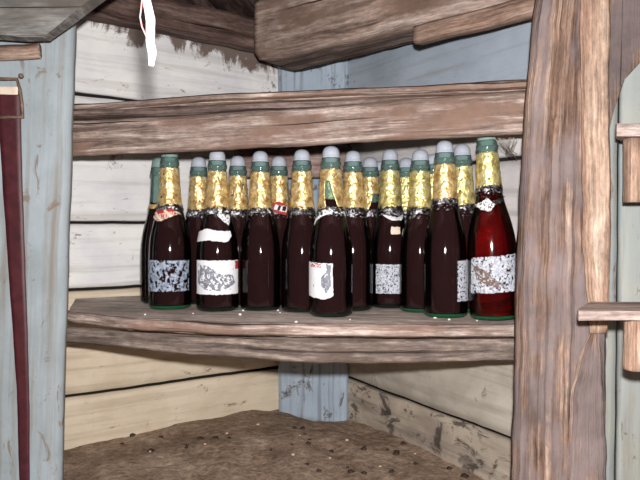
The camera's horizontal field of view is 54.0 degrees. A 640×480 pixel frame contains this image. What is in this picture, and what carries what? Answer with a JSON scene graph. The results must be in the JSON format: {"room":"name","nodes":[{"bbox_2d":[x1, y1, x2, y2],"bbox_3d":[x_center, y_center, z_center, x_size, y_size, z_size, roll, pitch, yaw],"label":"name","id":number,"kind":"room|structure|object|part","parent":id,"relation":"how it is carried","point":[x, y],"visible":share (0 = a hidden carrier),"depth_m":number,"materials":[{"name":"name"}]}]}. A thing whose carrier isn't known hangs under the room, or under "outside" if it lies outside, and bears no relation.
{"room":"wooden shed","nodes":[
{"label":"wooden shed","id":0,"kind":"room"},
{"bbox_2d":[139,0,156,66],"bbox_3d":[-0.149,-0.262,0.545,0.014,0.221,0.005,0,1,0],"label":"strip","id":1,"kind":"object","parent":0,"point":[149,32],"visible":1,"depth_m":0.55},
{"bbox_2d":[64,19,278,449],"bbox_3d":[-0.449,-0.024,1.461,1.102,1.108,0.044,-1,1,-33],"label":"wall","id":2,"kind":"structure","parent":0,"point":[111,392],"depth_m":1.45,"materials":[{"name":"white wood"}]},
{"bbox_2d":[81,0,254,51],"bbox_3d":[-0.412,-0.516,1.414,1.023,0.098,0.066,-1,1,-33],"label":"roof beam","id":3,"kind":"structure","parent":2,"relation":"attached to","point":[178,19],"depth_m":1.45,"materials":[{"name":"brown wood"}]},
{"bbox_2d":[67,296,513,363],"bbox_3d":[-0.054,0.165,1.310,0.968,0.074,0.651,0,1,0],"label":"corner shelf","id":4,"kind":"object","parent":2,"relation":"attached to","point":[389,335],"visible":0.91,"depth_m":1.05,"materials":[{"name":"brown wood"}]},
{"bbox_2d":[140,157,166,302],"bbox_3d":[-0.334,-0.021,1.305,0.078,0.301,0.078,0,1,0],"label":"wine bottle","id":5,"kind":"object","parent":4,"relation":"on","point":[144,249],"visible":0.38,"depth_m":1.28,"materials":[{"name":"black glass"}]},
{"bbox_2d":[148,152,191,308],"bbox_3d":[-0.290,-0.025,1.214,0.081,0.313,0.082,0,1,0],"label":"wine bottle","id":6,"kind":"object","parent":4,"relation":"on","point":[169,258],"visible":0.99,"depth_m":1.19,"materials":[{"name":"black glass"}]},
{"bbox_2d":[185,157,206,303],"bbox_3d":[-0.249,-0.020,1.295,0.077,0.301,0.077,0,1,0],"label":"wine bottle","id":7,"kind":"object","parent":4,"relation":"on","point":[197,184],"visible":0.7,"depth_m":1.27,"materials":[{"name":"gold glass"}]},
{"bbox_2d":[196,150,238,311],"bbox_3d":[-0.193,-0.019,1.184,0.080,0.302,0.080,0,1,0],"label":"wine bottle","id":8,"kind":"object","parent":4,"relation":"on","point":[217,257],"visible":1,"depth_m":1.16,"materials":[{"name":"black glass"}]},
{"bbox_2d":[228,156,248,304],"bbox_3d":[-0.167,-0.020,1.275,0.077,0.301,0.077,0,1,0],"label":"wine bottle","id":9,"kind":"object","parent":4,"relation":"on","point":[237,186],"visible":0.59,"depth_m":1.25,"materials":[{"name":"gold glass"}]},
{"bbox_2d":[240,151,280,310],"bbox_3d":[-0.113,-0.018,1.195,0.076,0.301,0.076,0,1,0],"label":"wine bottle","id":10,"kind":"object","parent":4,"relation":"on","point":[260,259],"visible":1,"depth_m":1.17,"materials":[{"name":"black glass"}]},
{"bbox_2d":[270,156,289,304],"bbox_3d":[-0.084,-0.020,1.280,0.077,0.301,0.077,0,1,0],"label":"wine bottle","id":11,"kind":"object","parent":4,"relation":"on","point":[279,184],"visible":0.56,"depth_m":1.26,"materials":[{"name":"gold glass"}]},
{"bbox_3d":[-0.078,-0.063,1.257,0.028,0.016,0.006,0,1,-15],"label":"tab panel","id":12,"kind":"part","parent":11,"relation":"part of","materials":[{"name":"white paper"}]},
{"bbox_2d":[281,149,315,311],"bbox_3d":[-0.034,-0.018,1.172,0.077,0.301,0.077,0,1,0],"label":"wine bottle","id":13,"kind":"object","parent":4,"relation":"on","point":[301,216],"visible":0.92,"depth_m":1.15,"materials":[{"name":"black glass"}]},
{"bbox_2d":[309,146,352,316],"bbox_3d":[0.019,-0.016,1.111,0.078,0.299,0.079,0,1,0],"label":"wine bottle","id":14,"kind":"object","parent":4,"relation":"on","point":[330,254],"visible":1,"depth_m":1.09,"materials":[{"name":"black glass"}]},
{"bbox_2d":[342,151,372,310],"bbox_3d":[0.063,-0.018,1.192,0.076,0.301,0.076,0,1,0],"label":"wine bottle","id":15,"kind":"object","parent":4,"relation":"on","point":[352,187],"visible":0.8,"depth_m":1.17,"materials":[{"name":"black glass"}]},
{"bbox_2d":[362,157,379,238],"bbox_3d":[0.103,-0.020,1.300,0.076,0.301,0.076,0,1,0],"label":"wine bottle","id":16,"kind":"object","parent":4,"relation":"on","point":[371,184],"visible":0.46,"depth_m":1.28,"materials":[{"name":"gold glass"}]},
{"bbox_3d":[0.103,-0.010,1.300,0.076,0.280,0.076,0,1,0],"label":"glass","id":17,"kind":"part","parent":16,"relation":"part of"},
{"bbox_2d":[371,161,386,202],"bbox_3d":[0.131,-0.022,1.375,0.074,0.301,0.074,0,1,0],"label":"wine bottle","id":18,"kind":"object","parent":4,"relation":"on","point":[378,162],"visible":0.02,"depth_m":1.36,"materials":[{"name":"green glass"}]},
{"bbox_2d":[372,149,404,307],"bbox_3d":[0.137,-0.023,1.229,0.076,0.308,0.076,0,1,0],"label":"wine bottle","id":19,"kind":"object","parent":4,"relation":"on","point":[389,222],"visible":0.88,"depth_m":1.21,"materials":[{"name":"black glass"}]},
{"bbox_2d":[399,158,411,219],"bbox_3d":[0.179,-0.021,1.308,0.074,0.301,0.074,0,1,0],"label":"wine bottle","id":20,"kind":"object","parent":4,"relation":"on","point":[405,163],"visible":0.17,"depth_m":1.29,"materials":[{"name":"gold glass"}]},
{"bbox_2d":[399,149,431,311],"bbox_3d":[0.186,-0.018,1.171,0.076,0.301,0.076,0,1,0],"label":"wine bottle","id":21,"kind":"object","parent":4,"relation":"on","point":[411,265],"visible":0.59,"depth_m":1.15,"materials":[{"name":"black glass"}]},
{"bbox_2d":[424,154,440,196],"bbox_3d":[0.224,-0.019,1.242,0.074,0.301,0.074,0,1,0],"label":"wine bottle","id":22,"kind":"object","parent":4,"relation":"on","point":[431,156],"visible":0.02,"depth_m":1.23,"materials":[{"name":"gold glass"}]},
{"bbox_2d":[424,141,467,317],"bbox_3d":[0.220,-0.020,1.100,0.076,0.307,0.076,0,1,-4],"label":"wine bottle","id":23,"kind":"object","parent":4,"relation":"on","point":[445,247],"visible":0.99,"depth_m":1.08,"materials":[{"name":"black glass"}]},
{"bbox_2d":[454,144,474,311],"bbox_3d":[0.269,-0.023,1.168,0.077,0.310,0.076,0,1,4],"label":"wine bottle","id":24,"kind":"object","parent":4,"relation":"on","point":[464,174],"visible":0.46,"depth_m":1.15,"materials":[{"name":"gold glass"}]},
{"bbox_2d":[467,137,515,319],"bbox_3d":[0.294,-0.029,1.063,0.087,0.324,0.083,0,1,-11],"label":"wine bottle","id":25,"kind":"object","parent":4,"relation":"on","point":[491,244],"visible":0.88,"depth_m":1.04,"materials":[{"name":"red glass"}]},
{"bbox_2d":[514,249,515,311],"bbox_3d":[0.349,-0.015,1.010,0.068,0.301,0.068,0,1,4],"label":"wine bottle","id":26,"kind":"object","parent":4,"relation":"on","point":[515,249],"visible":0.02,"depth_m":1.03,"materials":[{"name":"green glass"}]},
{"bbox_2d":[73,80,525,156],"bbox_3d":[-0.024,-0.212,1.328,1.027,0.107,0.555,0,1,11],"label":"wooden beam","id":27,"kind":"structure","parent":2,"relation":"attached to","point":[291,119],"depth_m":1.07,"materials":[{"name":"brown wood"}]},
{"bbox_2d":[494,137,517,159],"bbox_3d":[0.316,-0.155,1.067,0.053,0.034,0.041,0,1,0],"label":"cobweb","id":28,"kind":"object","parent":27,"relation":"attached to","point":[508,144],"visible":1,"depth_m":1.06},
{"bbox_2d":[176,0,257,17],"bbox_3d":[0.005,-0.566,1.064,1.961,0.028,2.016,0,1,8],"label":"ceiling","id":29,"kind":"structure","parent":0,"point":[245,7],"depth_m":1.50,"materials":[{"name":"brown wood"}]},
{"bbox_2d":[0,0,103,42],"bbox_3d":[-0.444,-0.411,1.037,0.418,0.162,0.034,0,1,0],"label":"roof timber","id":30,"kind":"structure","parent":29,"relation":"attached to","point":[22,21],"depth_m":1.02,"materials":[{"name":"wood"}]},
{"bbox_2d":[63,391,616,479],"bbox_3d":[0.000,0.459,1.059,2.000,0.045,1.600,0,1,0],"label":"floor","id":31,"kind":"structure","parent":0,"point":[247,455],"depth_m":1.31,"materials":[{"name":"brown soil"}]},
{"bbox_2d":[0,23,75,479],"bbox_3d":[-0.579,-0.042,1.134,0.290,1.030,0.038,0,1,0],"label":"wooden post","id":32,"kind":"object","parent":31,"relation":"on","point":[47,85],"visible":0.8,"depth_m":1.12,"materials":[{"name":"blue paint"}]},
{"bbox_2d":[0,73,29,479],"bbox_3d":[-0.550,0.086,1.109,0.064,0.756,0.015,0,1,0],"label":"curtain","id":33,"kind":"object","parent":32,"relation":"hanging from","point":[11,98],"visible":1,"depth_m":1.11,"materials":[{"name":"red leather"}]},
{"bbox_2d":[0,43,41,60],"bbox_3d":[-0.553,-0.328,1.102,0.124,0.032,0.018,0,1,0],"label":"stub","id":34,"kind":"object","parent":32,"relation":"attached to","point":[31,50],"visible":1,"depth_m":1.09,"materials":[{"name":"brown wood"}]},
{"bbox_2d":[278,58,348,421],"bbox_3d":[-0.018,-0.016,1.617,0.198,0.971,0.030,0,1,24],"label":"post","id":35,"kind":"object","parent":31,"relation":"on","point":[309,391],"visible":0.17,"depth_m":1.60,"materials":[{"name":"blue paint"}]},
{"bbox_2d":[460,473,468,477],"bbox_3d":[0.280,0.460,1.219,0.015,0.011,0.018,1,1,34],"label":"clod","id":36,"kind":"object","parent":31,"relation":"on","point":[464,475],"visible":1,"depth_m":1.22,"materials":[{"name":"brown soil"}]},
{"bbox_2d":[510,0,611,479],"bbox_3d":[0.362,-0.038,0.945,0.141,1.022,0.055,0,1,0],"label":"wooden post","id":37,"kind":"object","parent":31,"relation":"on","point":[564,233],"visible":0.98,"depth_m":0.93,"materials":[{"name":"brown wood"}]},
{"bbox_2d":[577,302,639,371],"bbox_3d":[0.466,0.133,0.869,0.261,0.084,0.103,0,1,0],"label":"wall shelf","id":38,"kind":"object","parent":37,"relation":"attached to","point":[629,312],"visible":1,"depth_m":0.83,"materials":[{"name":"beige wood"}]},
{"bbox_2d":[348,20,532,479],"bbox_3d":[0.201,-0.021,1.415,0.045,1.112,0.852,-1,1,-33],"label":"wall","id":39,"kind":"structure","parent":0,"point":[460,413],"depth_m":1.28,"materials":[{"name":"white wood"}]},
{"bbox_2d":[234,146,352,177],"bbox_3d":[-0.063,-0.188,1.511,0.285,0.078,0.020,0,1,-6],"label":"board","id":40,"kind":"object","parent":39,"relation":"attached to","point":[315,152],"visible":0.28,"depth_m":1.50,"materials":[{"name":"wood"}]},
{"bbox_2d":[254,0,514,71],"bbox_3d":[0.163,-0.476,1.268,0.679,0.148,0.152,1,1,39],"label":"roof beam","id":41,"kind":"structure","parent":39,"relation":"attached to","point":[291,35],"depth_m":1.31,"materials":[{"name":"brown wood"}]},
{"bbox_2d":[413,0,534,45],"bbox_3d":[0.280,-0.378,1.078,0.259,0.041,0.032,1,1,38],"label":"plank","id":42,"kind":"object","parent":41,"relation":"attached to","point":[475,21],"visible":0.91,"depth_m":1.07,"materials":[{"name":"brown wood"}]},
{"bbox_2d":[605,62,639,479],"bbox_3d":[0.653,-0.025,1.070,0.495,1.071,0.023,0,1,0],"label":"wall","id":43,"kind":"structure","parent":0,"point":[628,279],"depth_m":1.06,"materials":[{"name":"paint"}]},
{"bbox_2d":[609,0,639,122],"bbox_3d":[0.529,-0.322,1.042,0.131,0.313,0.015,0,1,0],"label":"board","id":44,"kind":"object","parent":43,"relation":"attached to","point":[624,14],"visible":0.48,"depth_m":1.04,"materials":[{"name":"brown wood"}]},
{"bbox_2d":[615,123,639,202],"bbox_3d":[0.569,-0.116,0.986,0.261,0.116,0.116,0,1,0],"label":"wall shelf","id":45,"kind":"object","parent":43,"relation":"attached to","point":[628,133],"visible":1,"depth_m":0.94,"materials":[{"name":"beige wood"}]}
]}

